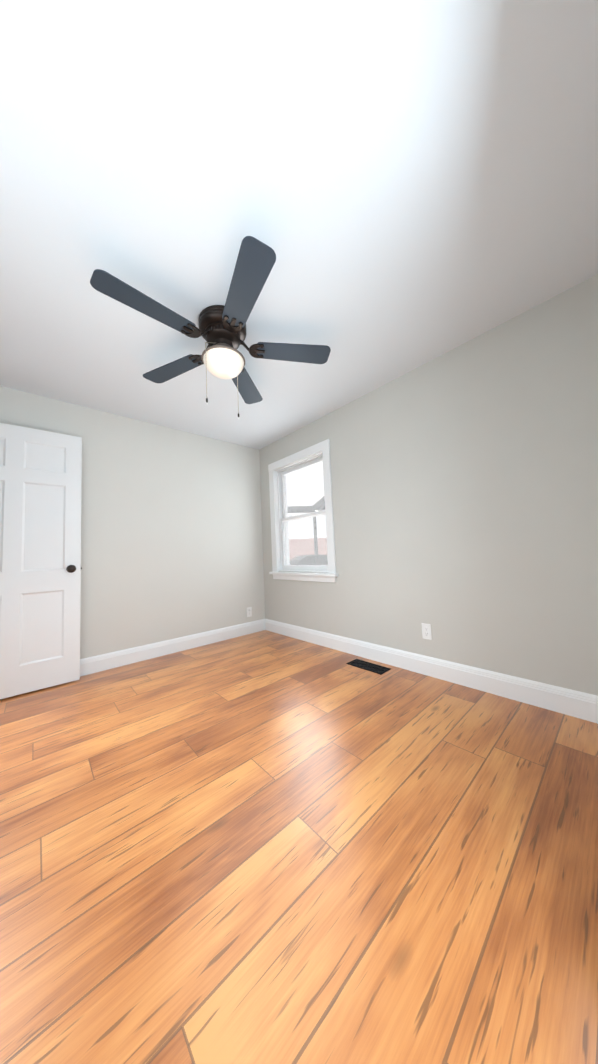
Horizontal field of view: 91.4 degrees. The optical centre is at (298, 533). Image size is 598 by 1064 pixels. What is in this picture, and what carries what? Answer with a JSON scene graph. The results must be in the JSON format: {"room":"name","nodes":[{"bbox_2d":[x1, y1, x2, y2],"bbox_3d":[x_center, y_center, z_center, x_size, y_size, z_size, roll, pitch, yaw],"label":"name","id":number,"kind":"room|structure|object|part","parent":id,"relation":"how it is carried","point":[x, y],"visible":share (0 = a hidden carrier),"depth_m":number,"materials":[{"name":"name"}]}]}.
{"room":"empty bedroom","nodes":[
{"label":"empty bedroom","id":0,"kind":"room"},
{"bbox_2d":[0,386,264,658],"bbox_3d":[-2.167,0.034,2.442,4.779,2.380,0.140,1,-5,-42],"label":"wall","id":1,"kind":"structure","parent":0,"point":[171,535],"depth_m":2.99,"materials":[{"name":"grey paint"}]},
{"bbox_2d":[80,619,264,676],"bbox_3d":[-1.467,1.156,2.842,2.789,0.139,0.016,1,-5,-42],"label":"baseboard","id":2,"kind":"structure","parent":1,"relation":"attached to","point":[99,663],"depth_m":2.93,"materials":[{"name":"white wood"}]},
{"bbox_2d":[247,607,251,616],"bbox_3d":[-0.618,0.981,3.630,0.070,0.115,0.007,1,-5,-42],"label":"electrical outlet","id":3,"kind":"object","parent":1,"relation":"attached to","point":[249,611],"visible":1,"depth_m":3.63,"materials":[{"name":"white plastic"}]},
{"bbox_2d":[0,630,597,1063],"bbox_3d":[-0.934,1.134,1.043,4.779,0.120,3.675,1,-5,-42],"label":"floor","id":4,"kind":"structure","parent":0,"point":[264,846],"depth_m":0.89,"materials":[{"name":"laminate"}]},
{"bbox_2d":[346,659,390,674],"bbox_3d":[0.572,1.103,2.421,0.145,0.004,0.341,1,-5,-42],"label":"floor vent","id":5,"kind":"object","parent":4,"relation":"in","point":[371,667],"visible":1,"depth_m":2.41,"materials":[{"name":"black metal"}]},
{"bbox_2d":[0,0,597,449],"bbox_3d":[-1.044,-1.357,1.220,4.779,0.120,3.675,1,-5,-42],"label":"ceiling","id":6,"kind":"structure","parent":0,"point":[400,186],"depth_m":1.13,"materials":[{"name":"white paint"}]},
{"bbox_2d":[90,236,330,418],"bbox_3d":[-0.475,-1.002,1.734,1.254,0.564,1.287,1,-5,-42],"label":"ceiling fan","id":7,"kind":"object","parent":6,"relation":"hanging from","point":[221,330],"visible":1,"depth_m":1.65,"materials":[{"name":"brown metal"}]},
{"bbox_3d":[-0.454,-1.000,1.769,0.239,0.092,0.239,1,-5,-42],"label":"lamp shade","id":8,"kind":"part","parent":7,"relation":"part of","materials":[{"name":"white glass"}]},
{"bbox_2d":[259,274,597,695],"bbox_3d":[0.719,-0.078,2.664,0.190,2.380,3.395,1,-5,-42],"label":"wall","id":9,"kind":"structure","parent":0,"point":[464,478],"depth_m":1.98,"materials":[{"name":"paint"}]},
{"bbox_2d":[268,439,335,582],"bbox_3d":[0.071,-0.192,3.392,0.244,1.457,1.044,1,-5,-42],"label":"window","id":10,"kind":"structure","parent":9,"relation":"in","point":[323,446],"depth_m":3.42,"materials":[{"name":"white"}]},
{"bbox_3d":[0.070,-0.496,3.425,0.035,0.642,0.840,1,-5,-42],"label":"window sash","id":11,"kind":"part","parent":10,"relation":"part of","materials":[{"name":"white wood"}]},
{"bbox_3d":[0.067,0.104,3.357,0.035,0.643,0.840,1,-5,-42],"label":"window sash","id":12,"kind":"part","parent":10,"relation":"part of","materials":[{"name":"white wood"}]},
{"bbox_3d":[0.020,0.502,3.269,0.024,0.061,1.020,1,-5,-42],"label":"window apron","id":13,"kind":"part","parent":10,"relation":"part of","materials":[{"name":"white wood"}]},
{"bbox_3d":[0.070,-0.491,3.425,0.006,0.570,0.766,1,-5,-42],"label":"sash glass","id":14,"kind":"part","parent":10,"relation":"part of","materials":[{"name":"clear glass"}]},
{"bbox_3d":[0.067,0.093,3.357,0.006,0.559,0.766,1,-5,-42],"label":"sash glass","id":15,"kind":"part","parent":10,"relation":"part of","materials":[{"name":"clear glass"}]},
{"bbox_2d":[269,570,338,576],"bbox_3d":[0.031,0.447,3.285,0.112,0.050,1.096,1,-5,-42],"label":"window sill","id":16,"kind":"structure","parent":9,"relation":"attached to","point":[299,572],"depth_m":3.21,"materials":[{"name":"white wood"}]},
{"bbox_2d":[422,623,431,639],"bbox_3d":[0.969,0.747,2.218,0.007,0.115,0.070,1,-5,-42],"label":"electrical outlet","id":17,"kind":"object","parent":9,"relation":"attached to","point":[426,632],"visible":1,"depth_m":2.22,"materials":[{"name":"white plastic"}]},
{"bbox_2d":[265,619,597,723],"bbox_3d":[0.691,1.037,2.516,0.016,0.139,3.395,1,-5,-42],"label":"baseboard","id":18,"kind":"structure","parent":9,"relation":"attached to","point":[576,704],"depth_m":2.01,"materials":[{"name":"white wood"}]},
{"bbox_3d":[-1.480,-0.121,0.691,0.140,2.380,3.395,1,-5,-42],"label":"wall","id":19,"kind":"structure","parent":0,"visible":0},
{"bbox_2d":[0,423,81,698],"bbox_3d":[-2.159,0.180,2.204,0.836,2.030,0.149,1,-5,-40],"label":"door","id":20,"kind":"structure","parent":19,"relation":"in","point":[40,527],"depth_m":2.29,"materials":[{"name":"white wood"}]},
{"label":"outside","id":21,"kind":"structure","parent":0,"visible":0},
{"bbox_3d":[13.575,3.819,38.923,67.441,0.200,100.000,1,-5,-42],"label":"ground","id":22,"kind":"structure","parent":21,"visible":0},
{"bbox_2d":[286,462,324,564],"bbox_3d":[0.963,0.099,8.902,16.500,4.070,11.750,-2,-4,-9],"label":"canopy","id":23,"kind":"object","parent":22,"relation":"on","point":[298,490],"depth_m":11.27,"materials":[{"name":"white"}]},
{"bbox_2d":[289,535,326,560],"bbox_3d":[1.722,2.217,34.371,60.400,3.390,7.400,-3,-4,3],"label":"building","id":24,"kind":"structure","parent":22,"relation":"on","point":[296,549],"depth_m":30.94,"materials":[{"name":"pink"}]},
{"bbox_2d":[290,555,327,564],"bbox_3d":[1.383,2.045,18.048,4.240,1.450,1.806,-1,-4,-25],"label":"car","id":25,"kind":"object","parent":22,"relation":"on","point":[302,559],"depth_m":17.08,"materials":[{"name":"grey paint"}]}
]}

